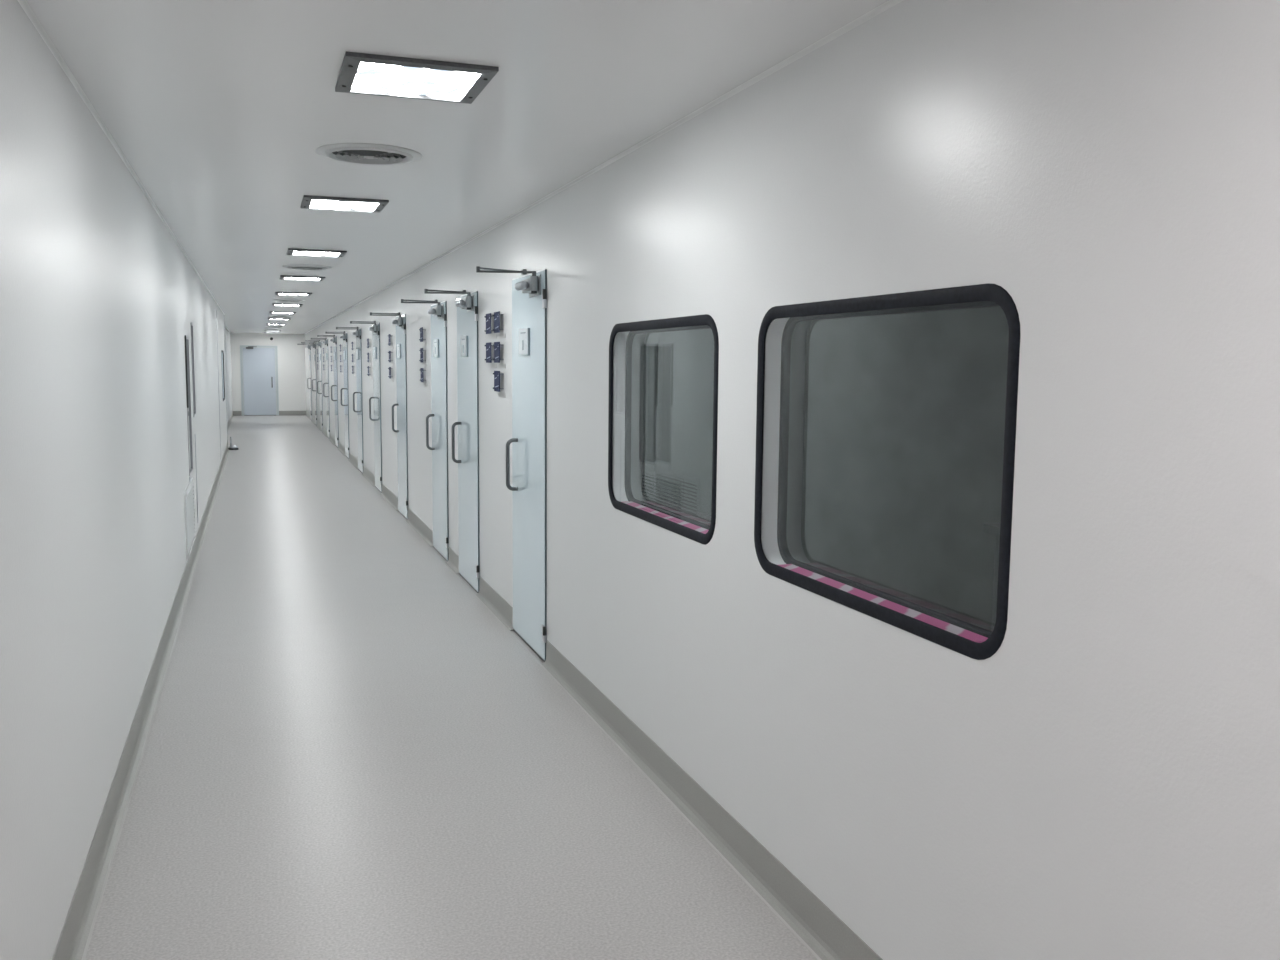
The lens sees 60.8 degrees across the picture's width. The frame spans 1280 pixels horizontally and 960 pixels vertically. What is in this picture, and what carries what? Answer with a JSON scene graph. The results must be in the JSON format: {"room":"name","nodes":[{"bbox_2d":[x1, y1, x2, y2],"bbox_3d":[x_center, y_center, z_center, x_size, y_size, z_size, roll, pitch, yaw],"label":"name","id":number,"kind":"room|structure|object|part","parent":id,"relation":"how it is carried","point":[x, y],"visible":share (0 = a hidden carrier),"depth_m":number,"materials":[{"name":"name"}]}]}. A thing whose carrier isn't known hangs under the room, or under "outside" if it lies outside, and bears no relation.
{"room":"clean room","nodes":[
{"label":"clean room","id":0,"kind":"room"},
{"bbox_2d":[0,0,227,959],"bbox_3d":[-3.438,-0.512,8.111,0.080,2.460,25.600,-2,6,-19],"label":"wall","id":1,"kind":"structure","parent":0,"point":[99,300],"depth_m":3.19,"materials":[{"name":"white paint"}]},
{"bbox_2d":[17,0,224,314],"bbox_3d":[-3.383,-1.730,7.999,0.012,0.012,25.600,-2,6,-19],"label":"trim","id":2,"kind":"structure","parent":1,"relation":"attached to","point":[23,3],"depth_m":3.66,"materials":[{"name":"white"}]},
{"bbox_2d":[52,443,229,959],"bbox_3d":[-3.397,0.645,8.251,0.030,0.132,25.600,-2,6,-19],"label":"baseboard","id":3,"kind":"structure","parent":1,"relation":"attached to","point":[71,943],"depth_m":3.96,"materials":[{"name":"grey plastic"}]},
{"bbox_2d":[184,335,188,407],"bbox_3d":[-3.527,-0.843,8.478,0.012,0.560,0.024,-2,6,-19],"label":"trim","id":4,"kind":"structure","parent":1,"relation":"attached to","point":[184,335],"depth_m":8.47,"materials":[{"name":"grey plastic"}]},
{"bbox_2d":[186,336,192,475],"bbox_3d":[-3.617,-0.599,8.732,0.013,1.100,0.460,-2,6,-19],"label":"window","id":5,"kind":"structure","parent":1,"relation":"in","point":[187,337],"depth_m":8.88,"materials":[{"name":"grey"}]},
{"bbox_2d":[184,478,194,561],"bbox_3d":[-3.497,0.292,8.476,0.009,0.515,1.100,-2,6,-19],"label":"air vent","id":6,"kind":"object","parent":1,"relation":"in","point":[189,492],"visible":1,"depth_m":8.38,"materials":[{"name":"white metal"}]},
{"bbox_2d":[191,323,195,416],"bbox_3d":[-3.883,-0.954,9.463,0.013,0.810,0.280,-2,6,-19],"label":"window","id":7,"kind":"structure","parent":1,"relation":"in","point":[192,342],"depth_m":9.55,"materials":[{"name":"grey glass"}]},
{"bbox_2d":[195,437,197,517],"bbox_3d":[-3.875,-0.010,9.525,0.004,0.780,0.030,-2,6,-19],"label":"trim","id":8,"kind":"structure","parent":1,"relation":"attached to","point":[195,437],"depth_m":9.51,"materials":[{"name":"grey"}]},
{"bbox_2d":[216,310,220,448],"bbox_3d":[-6.148,-1.370,15.910,0.004,2.210,0.040,-2,6,-19],"label":"trim","id":9,"kind":"structure","parent":1,"relation":"attached to","point":[216,310],"depth_m":15.88,"materials":[{"name":"grey"}]},
{"bbox_2d":[221,350,224,400],"bbox_3d":[-7.026,-1.750,18.250,0.094,0.840,1.250,-2,6,-19],"label":"window","id":10,"kind":"structure","parent":1,"relation":"in","point":[222,351],"depth_m":18.40,"materials":[{"name":"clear glass"}]},
{"bbox_3d":[-6.989,-1.751,18.263,0.001,0.772,1.182,-2,6,-19],"label":"pane","id":11,"kind":"part","parent":10,"relation":"part of","materials":[{"name":"grey glass"}]},
{"bbox_2d":[224,332,227,441],"bbox_3d":[-7.508,-1.712,19.763,0.004,2.060,0.080,-2,6,-19],"label":"trim","id":12,"kind":"structure","parent":1,"relation":"attached to","point":[224,332],"depth_m":19.75,"materials":[{"name":"grey"}]},
{"bbox_2d":[225,328,232,421],"bbox_3d":[-9.986,-2.473,26.215,0.050,2.460,13.300,-2,6,-19],"label":"wall","id":13,"kind":"structure","parent":0,"point":[227,333],"depth_m":28.94,"materials":[{"name":"white paint"}]},
{"bbox_2d":[227,411,233,428],"bbox_3d":[-9.976,-1.321,26.397,0.030,0.132,13.199,-2,6,-19],"label":"baseboard","id":14,"kind":"structure","parent":13,"relation":"attached to","point":[232,415],"depth_m":29.27,"materials":[{"name":"grey plastic"}]},
{"bbox_2d":[230,333,305,414],"bbox_3d":[-11.157,-3.179,32.846,2.260,2.460,0.060,-2,6,-19],"label":"wall","id":15,"kind":"structure","parent":0,"point":[291,356],"depth_m":32.93,"materials":[{"name":"white paint"}]},
{"bbox_2d":[240,345,278,415],"bbox_3d":[-11.381,-2.971,32.609,1.060,2.090,0.279,-2,6,-19],"label":"door","id":16,"kind":"structure","parent":15,"relation":"in","point":[258,364],"depth_m":32.71,"materials":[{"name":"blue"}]},
{"bbox_2d":[233,411,305,415],"bbox_3d":[-11.180,-2.019,32.927,2.110,0.135,0.008,-2,6,-19],"label":"baseboard","id":17,"kind":"structure","parent":15,"relation":"attached to","point":[235,413],"depth_m":33.09,"materials":[{"name":"grey plastic"}]},
{"bbox_2d":[85,415,816,959],"bbox_3d":[-4.731,0.057,14.752,2.260,0.080,39.000,-2,6,-19],"label":"floor","id":18,"kind":"structure","parent":0,"point":[348,755],"depth_m":4.11,"materials":[{"name":"plastic"}]},
{"bbox_2d":[228,437,237,449],"bbox_3d":[-7.446,-0.675,19.951,0.176,0.240,0.176,-2,6,-19],"label":"door stop","id":19,"kind":"object","parent":18,"relation":"on","point":[231,447],"visible":1,"depth_m":19.91,"materials":[{"name":"grey metal"}]},
{"bbox_2d":[26,0,888,333],"bbox_3d":[-4.707,-2.454,14.489,2.260,0.050,39.000,-2,6,-19],"label":"ceiling","id":20,"kind":"structure","parent":0,"point":[221,110],"depth_m":3.65,"materials":[{"name":"white paint"}]},
{"bbox_2d":[268,318,290,319],"bbox_3d":[-7.187,-3.201,21.709,0.430,0.018,0.430,-2,6,-19],"label":"recessed light","id":21,"kind":"object","parent":20,"relation":"in","point":[268,318],"visible":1,"depth_m":21.72,"materials":[{"name":"white plastic"}]},
{"bbox_2d":[270,316,291,317],"bbox_3d":[-6.773,-3.071,20.515,0.430,0.020,0.430,-2,6,-19],"label":"ceiling vent","id":22,"kind":"object","parent":20,"relation":"in","point":[270,316],"visible":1,"depth_m":20.43,"materials":[{"name":"grey"}]},
{"bbox_2d":[269,312,295,313],"bbox_3d":[-6.193,-2.897,18.895,0.430,0.018,0.430,-2,6,-19],"label":"recessed light","id":23,"kind":"object","parent":20,"relation":"in","point":[269,312],"visible":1,"depth_m":18.76,"materials":[{"name":"white plastic"}]},
{"bbox_2d":[272,303,302,306],"bbox_3d":[-5.286,-2.618,16.324,0.430,0.018,0.430,-2,6,-19],"label":"recessed light","id":24,"kind":"object","parent":20,"relation":"in","point":[273,304],"visible":1,"depth_m":16.25,"materials":[{"name":"white plastic"}]},
{"bbox_2d":[273,299,304,301],"bbox_3d":[-4.868,-2.487,15.121,0.430,0.020,0.430,-2,6,-19],"label":"ceiling vent","id":25,"kind":"object","parent":20,"relation":"in","point":[282,300],"visible":1,"depth_m":14.99,"materials":[{"name":"grey"}]},
{"bbox_2d":[275,292,311,295],"bbox_3d":[-4.348,-2.331,13.670,0.430,0.018,0.430,-2,6,-19],"label":"recessed light","id":26,"kind":"object","parent":20,"relation":"in","point":[276,293],"visible":1,"depth_m":13.61,"materials":[{"name":"white plastic"}]},
{"bbox_2d":[279,275,324,280],"bbox_3d":[-3.443,-2.054,11.109,0.430,0.018,0.430,-2,6,-19],"label":"recessed light","id":27,"kind":"object","parent":20,"relation":"in","point":[282,277],"visible":1,"depth_m":11.13,"materials":[{"name":"white plastic"}]},
{"bbox_2d":[284,277,319,279],"bbox_3d":[-3.443,-2.059,11.108,0.348,0.005,0.366,-2,6,-19],"label":"diffuser","id":28,"kind":"object","parent":27,"relation":"attached to","point":[285,278],"depth_m":11.15,"materials":[{"name":"white plastic"}]},
{"bbox_2d":[283,265,331,269],"bbox_3d":[-3.003,-1.915,9.840,0.430,0.020,0.430,-2,6,-19],"label":"ceiling vent","id":29,"kind":"object","parent":20,"relation":"in","point":[299,267],"visible":1,"depth_m":9.75,"materials":[{"name":"grey metal"}]},
{"bbox_2d":[287,248,346,256],"bbox_3d":[-2.536,-1.776,8.539,0.430,0.018,0.430,-2,6,-19],"label":"recessed light","id":30,"kind":"object","parent":20,"relation":"in","point":[291,251],"visible":1,"depth_m":8.51,"materials":[{"name":"white plastic"}]},
{"bbox_2d":[293,251,338,255],"bbox_3d":[-2.535,-1.781,8.538,0.348,0.005,0.366,-2,6,-19],"label":"diffuser","id":31,"kind":"object","parent":30,"relation":"attached to","point":[296,253],"depth_m":8.58,"materials":[{"name":"white plastic"}]},
{"bbox_2d":[301,195,388,212],"bbox_3d":[-1.605,-1.490,5.903,0.430,0.018,0.430,-2,6,-19],"label":"recessed light","id":32,"kind":"object","parent":20,"relation":"in","point":[309,201],"visible":1,"depth_m":5.88,"materials":[{"name":"white plastic"}]},
{"bbox_2d":[310,200,377,209],"bbox_3d":[-1.605,-1.496,5.902,0.348,0.005,0.366,-2,6,-19],"label":"diffuser","id":33,"kind":"object","parent":32,"relation":"attached to","point":[314,204],"depth_m":5.94,"materials":[{"name":"white plastic"}]},
{"bbox_2d":[315,143,421,164],"bbox_3d":[-1.117,-1.338,4.503,0.430,0.020,0.430,-2,6,-19],"label":"ceiling vent","id":34,"kind":"object","parent":20,"relation":"in","point":[357,153],"visible":1,"depth_m":4.45,"materials":[{"name":"grey metal"}]},
{"bbox_2d":[335,51,498,103],"bbox_3d":[-0.685,-1.208,3.300,0.430,0.018,0.430,-2,6,-19],"label":"recessed light","id":35,"kind":"object","parent":20,"relation":"in","point":[360,73],"visible":1,"depth_m":3.27,"materials":[{"name":"white plastic"}]},
{"bbox_2d":[351,62,478,97],"bbox_3d":[-0.685,-1.214,3.299,0.348,0.005,0.366,-2,6,-19],"label":"diffuser","id":36,"kind":"object","parent":35,"relation":"attached to","point":[392,79],"depth_m":3.31,"materials":[{"name":"white plastic"}]},
{"bbox_2d":[305,0,1279,959],"bbox_3d":[-3.710,-1.234,14.973,0.080,2.460,38.800,-2,6,-19],"label":"wall","id":37,"kind":"structure","parent":0,"point":[1102,784],"depth_m":2.27,"materials":[{"name":"white paint"}]},
{"bbox_2d":[297,343,311,420],"bbox_3d":[-9.266,-2.706,30.094,0.336,2.127,0.798,-2,6,-19],"label":"door","id":38,"kind":"structure","parent":37,"relation":"in","point":[309,345],"depth_m":29.98,"materials":[{"name":"grey metal"}]},
{"bbox_2d":[301,342,316,425],"bbox_3d":[-8.411,-2.444,27.674,0.336,2.127,0.798,-2,6,-19],"label":"door","id":39,"kind":"structure","parent":37,"relation":"in","point":[313,345],"depth_m":27.58,"materials":[{"name":"grey metal"}]},
{"bbox_2d":[306,340,322,431],"bbox_3d":[-7.577,-2.188,25.310,0.336,2.127,0.798,-2,6,-19],"label":"door","id":40,"kind":"structure","parent":37,"relation":"in","point":[318,341],"depth_m":25.21,"materials":[{"name":"grey metal"}]},
{"bbox_2d":[311,338,329,438],"bbox_3d":[-6.765,-1.940,23.012,0.336,2.127,0.798,-2,6,-19],"label":"door","id":41,"kind":"structure","parent":37,"relation":"in","point":[325,341],"depth_m":22.94,"materials":[{"name":"grey metal"}]},
{"bbox_2d":[317,335,338,447],"bbox_3d":[-5.920,-1.681,20.620,0.336,2.127,0.798,-2,6,-19],"label":"door","id":42,"kind":"structure","parent":37,"relation":"in","point":[334,339],"depth_m":20.55,"materials":[{"name":"grey metal"}]},
{"bbox_2d":[325,331,348,458],"bbox_3d":[-5.098,-1.429,18.293,0.336,2.127,0.798,-2,6,-19],"label":"door","id":43,"kind":"structure","parent":37,"relation":"in","point":[343,337],"depth_m":18.24,"materials":[{"name":"grey metal"}]},
{"bbox_2d":[336,327,362,473],"bbox_3d":[-4.270,-1.175,15.948,0.336,2.127,0.798,-2,6,-19],"label":"door","id":44,"kind":"structure","parent":37,"relation":"in","point":[357,333],"depth_m":15.91,"materials":[{"name":"grey metal"}]},
{"bbox_3d":[-4.240,-1.160,16.233,0.069,0.308,0.023,-2,6,-19],"label":"handle","id":45,"kind":"part","parent":44,"relation":"part of","materials":[{"name":"silver metal"}]},
{"bbox_2d":[350,321,381,492],"bbox_3d":[-3.455,-0.925,13.641,0.336,2.127,0.798,-2,6,-19],"label":"door","id":46,"kind":"structure","parent":37,"relation":"in","point":[375,328],"depth_m":13.60,"materials":[{"name":"grey metal"}]},
{"bbox_3d":[-3.425,-0.910,13.926,0.069,0.308,0.023,-2,6,-19],"label":"handle","id":47,"kind":"part","parent":46,"relation":"part of","materials":[{"name":"silver metal"}]},
{"bbox_2d":[370,312,407,519],"bbox_3d":[-2.643,-0.676,11.342,0.336,2.127,0.798,-2,6,-19],"label":"door","id":48,"kind":"structure","parent":37,"relation":"in","point":[401,365],"depth_m":11.31,"materials":[{"name":"glass"},{"name":"metal"}]},
{"bbox_3d":[-2.562,-1.654,11.001,0.302,0.031,0.022,0,6,-2],"label":"closer arm","id":49,"kind":"part","parent":48,"relation":"part of","materials":[{"name":"silver metal"}]},
{"bbox_3d":[-2.613,-0.661,11.628,0.069,0.308,0.023,-2,6,-19],"label":"handle","id":50,"kind":"part","parent":48,"relation":"part of","materials":[{"name":"silver metal"}]},
{"bbox_2d":[388,334,392,348],"bbox_3d":[-2.764,-1.535,12.071,0.038,0.162,0.210,-2,6,-19],"label":"sign plate","id":51,"kind":"object","parent":37,"relation":"attached to","point":[389,335],"visible":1,"depth_m":12.07,"materials":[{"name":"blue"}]},
{"bbox_2d":[388,351,393,365],"bbox_3d":[-2.766,-1.352,12.091,0.038,0.162,0.210,-2,6,-19],"label":"sign plate","id":52,"kind":"object","parent":37,"relation":"attached to","point":[389,352],"visible":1,"depth_m":12.07,"materials":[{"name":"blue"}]},
{"bbox_2d":[388,367,393,381],"bbox_3d":[-2.767,-1.175,12.109,0.038,0.162,0.210,-2,6,-19],"label":"sign plate","id":53,"kind":"object","parent":37,"relation":"attached to","point":[389,368],"visible":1,"depth_m":12.10,"materials":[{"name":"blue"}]},
{"bbox_2d":[419,327,426,345],"bbox_3d":[-1.942,-1.283,9.745,0.038,0.162,0.210,-2,6,-19],"label":"sign plate","id":54,"kind":"object","parent":37,"relation":"attached to","point":[421,329],"visible":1,"depth_m":9.75,"materials":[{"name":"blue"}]},
{"bbox_3d":[-1.957,-1.302,9.764,0.004,0.128,0.160,-2,6,-19],"label":"plate","id":55,"kind":"part","parent":54,"relation":"part of","materials":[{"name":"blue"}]},
{"bbox_2d":[419,348,426,365],"bbox_3d":[-1.944,-1.100,9.764,0.038,0.162,0.210,-2,6,-19],"label":"sign plate","id":56,"kind":"object","parent":37,"relation":"attached to","point":[421,350],"visible":1,"depth_m":9.78,"materials":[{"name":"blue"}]},
{"bbox_3d":[-1.959,-1.119,9.784,0.004,0.128,0.160,-2,6,-19],"label":"plate","id":57,"kind":"part","parent":56,"relation":"part of","materials":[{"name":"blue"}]},
{"bbox_2d":[419,368,426,385],"bbox_3d":[-1.946,-0.923,9.783,0.038,0.162,0.210,-2,6,-19],"label":"sign plate","id":58,"kind":"object","parent":37,"relation":"attached to","point":[421,369],"visible":1,"depth_m":9.77,"materials":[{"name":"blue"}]},
{"bbox_3d":[-1.960,-0.942,9.802,0.004,0.128,0.160,-2,6,-19],"label":"plate","id":59,"kind":"part","parent":58,"relation":"part of","materials":[{"name":"blue plastic"}]},
{"bbox_2d":[401,299,448,561],"bbox_3d":[-1.821,-0.424,9.016,0.336,2.127,0.798,-2,6,-19],"label":"door","id":60,"kind":"structure","parent":37,"relation":"in","point":[438,311],"depth_m":9.00,"materials":[{"name":"glass"},{"name":"metal"}]},
{"bbox_3d":[-1.740,-1.402,8.674,0.302,0.031,0.022,0,6,-2],"label":"closer arm","id":61,"kind":"part","parent":60,"relation":"part of","materials":[{"name":"silver metal"}]},
{"bbox_3d":[-1.791,-0.409,9.301,0.069,0.308,0.023,-2,6,-19],"label":"handle","id":62,"kind":"part","parent":60,"relation":"part of","materials":[{"name":"silver metal"}]},
{"bbox_2d":[424,289,479,592],"bbox_3d":[-1.394,-0.293,7.806,0.336,2.127,0.798,-2,6,-19],"label":"door","id":63,"kind":"structure","parent":37,"relation":"in","point":[467,304],"depth_m":7.79,"materials":[{"name":"glass"},{"name":"metal"}]},
{"bbox_3d":[-1.313,-1.271,7.464,0.302,0.031,0.022,0,6,-2],"label":"closer arm","id":64,"kind":"part","parent":63,"relation":"part of","materials":[{"name":"silver metal"}]},
{"bbox_3d":[-1.364,-0.278,8.091,0.069,0.308,0.023,-2,6,-19],"label":"handle","id":65,"kind":"part","parent":63,"relation":"part of","materials":[{"name":"silver metal"}]},
{"bbox_2d":[484,313,496,338],"bbox_3d":[-0.953,-0.980,6.945,0.038,0.162,0.210,-2,6,-19],"label":"sign plate","id":66,"kind":"object","parent":37,"relation":"attached to","point":[488,330],"visible":0.94,"depth_m":6.96,"materials":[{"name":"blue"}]},
{"bbox_3d":[-0.968,-0.999,6.964,0.004,0.128,0.160,-2,6,-19],"label":"plate","id":67,"kind":"part","parent":66,"relation":"part of","materials":[{"name":"blue plastic"}]},
{"bbox_2d":[484,342,496,367],"bbox_3d":[-0.955,-0.797,6.964,0.038,0.162,0.210,-2,6,-19],"label":"sign plate","id":68,"kind":"object","parent":37,"relation":"attached to","point":[488,359],"visible":0.96,"depth_m":6.97,"materials":[{"name":"blue plastic"}]},
{"bbox_3d":[-0.970,-0.816,6.984,0.004,0.128,0.160,-2,6,-19],"label":"plate","id":69,"kind":"part","parent":68,"relation":"part of","materials":[{"name":"blue plastic"}]},
{"bbox_2d":[492,311,505,338],"bbox_3d":[-0.869,-0.954,6.706,0.038,0.162,0.210,-2,6,-19],"label":"sign plate","id":70,"kind":"object","parent":37,"relation":"attached to","point":[496,315],"visible":1,"depth_m":6.70,"materials":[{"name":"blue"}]},
{"bbox_3d":[-0.883,-0.973,6.725,0.004,0.128,0.160,-2,6,-19],"label":"plate","id":71,"kind":"part","parent":70,"relation":"part of","materials":[{"name":"blue plastic"}]},
{"bbox_2d":[493,371,505,397],"bbox_3d":[-0.872,-0.594,6.744,0.038,0.162,0.210,-2,6,-19],"label":"sign plate","id":72,"kind":"object","parent":37,"relation":"attached to","point":[496,374],"visible":1,"depth_m":6.75,"materials":[{"name":"blue plastic"}]},
{"bbox_3d":[-0.887,-0.613,6.763,0.004,0.128,0.160,-2,6,-19],"label":"plate","id":73,"kind":"part","parent":72,"relation":"part of","materials":[{"name":"blue plastic"}]},
{"bbox_2d":[493,342,505,367],"bbox_3d":[-0.870,-0.771,6.725,0.038,0.162,0.210,-2,6,-19],"label":"sign plate","id":74,"kind":"object","parent":37,"relation":"attached to","point":[496,345],"visible":1,"depth_m":6.73,"materials":[{"name":"blue plastic"}]},
{"bbox_3d":[-0.885,-0.790,6.744,0.004,0.128,0.160,-2,6,-19],"label":"plate","id":75,"kind":"part","parent":74,"relation":"part of","materials":[{"name":"blue plastic"}]},
{"bbox_2d":[476,266,546,661],"bbox_3d":[-0.778,-0.105,6.061,0.336,2.127,0.798,-2,6,-19],"label":"door","id":76,"kind":"structure","parent":37,"relation":"in","point":[528,440],"depth_m":6.04,"materials":[{"name":"glass"},{"name":"metal"}]},
{"bbox_3d":[-0.696,-1.083,5.720,0.302,0.031,0.022,0,6,-2],"label":"closer arm","id":77,"kind":"part","parent":76,"relation":"part of","materials":[{"name":"silver metal"}]},
{"bbox_3d":[-0.748,-0.089,6.346,0.069,0.308,0.023,-2,6,-19],"label":"handle","id":78,"kind":"part","parent":76,"relation":"part of","materials":[{"name":"silver metal"}]},
{"bbox_3d":[-0.626,-0.102,6.128,0.006,2.084,0.773,-2,6,-19],"label":"frame","id":79,"kind":"part","parent":76,"relation":"part of","materials":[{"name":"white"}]},
{"bbox_2d":[305,411,882,959],"bbox_3d":[-3.773,-0.075,15.077,0.030,0.132,38.800,-2,6,-19],"label":"baseboard","id":80,"kind":"structure","parent":37,"relation":"attached to","point":[823,931],"depth_m":3.81,"materials":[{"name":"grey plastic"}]},
{"bbox_2d":[305,0,902,333],"bbox_3d":[-3.741,-2.450,14.831,0.012,0.012,38.800,-2,6,-19],"label":"trim","id":81,"kind":"structure","parent":37,"relation":"attached to","point":[890,3],"depth_m":3.59,"materials":[{"name":"white"}]},
{"bbox_2d":[608,314,718,543],"bbox_3d":[0.101,-0.219,4.180,0.094,0.785,1.180,-2,6,-19],"label":"window","id":82,"kind":"structure","parent":37,"relation":"in","point":[622,498],"depth_m":4.63,"materials":[{"name":"black rubber"}]},
{"bbox_2d":[754,283,1019,659],"bbox_3d":[0.596,-0.063,2.781,0.094,0.797,1.205,-2,6,-19],"label":"window","id":83,"kind":"structure","parent":37,"relation":"in","point":[778,324],"depth_m":2.83,"materials":[{"name":"black rubber"}]},
{"bbox_2d":[631,306,1008,630],"bbox_3d":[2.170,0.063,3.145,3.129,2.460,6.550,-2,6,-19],"label":"window glass","id":84,"kind":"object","parent":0,"point":[897,421],"depth_m":6.27,"materials":[{"name":"clear glass"}]},
{"bbox_3d":[2.144,1.312,3.271,3.059,0.050,6.450,-2,6,-19],"label":"floor","id":85,"kind":"structure","parent":0,"visible":0},
{"bbox_2d":[983,523,999,631],"bbox_3d":[2.575,0.758,4.510,0.700,0.800,2.800,-2,6,-19],"label":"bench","id":86,"kind":"object","parent":85,"relation":"on","point":[994,528],"visible":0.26,"depth_m":5.62,"materials":[{"name":"grey"}]},
{"bbox_3d":[1.845,0.652,5.647,0.035,0.760,0.035,-2,6,-19],"label":"leg","id":87,"kind":"part","parent":86,"relation":"part of","materials":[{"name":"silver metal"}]}
]}

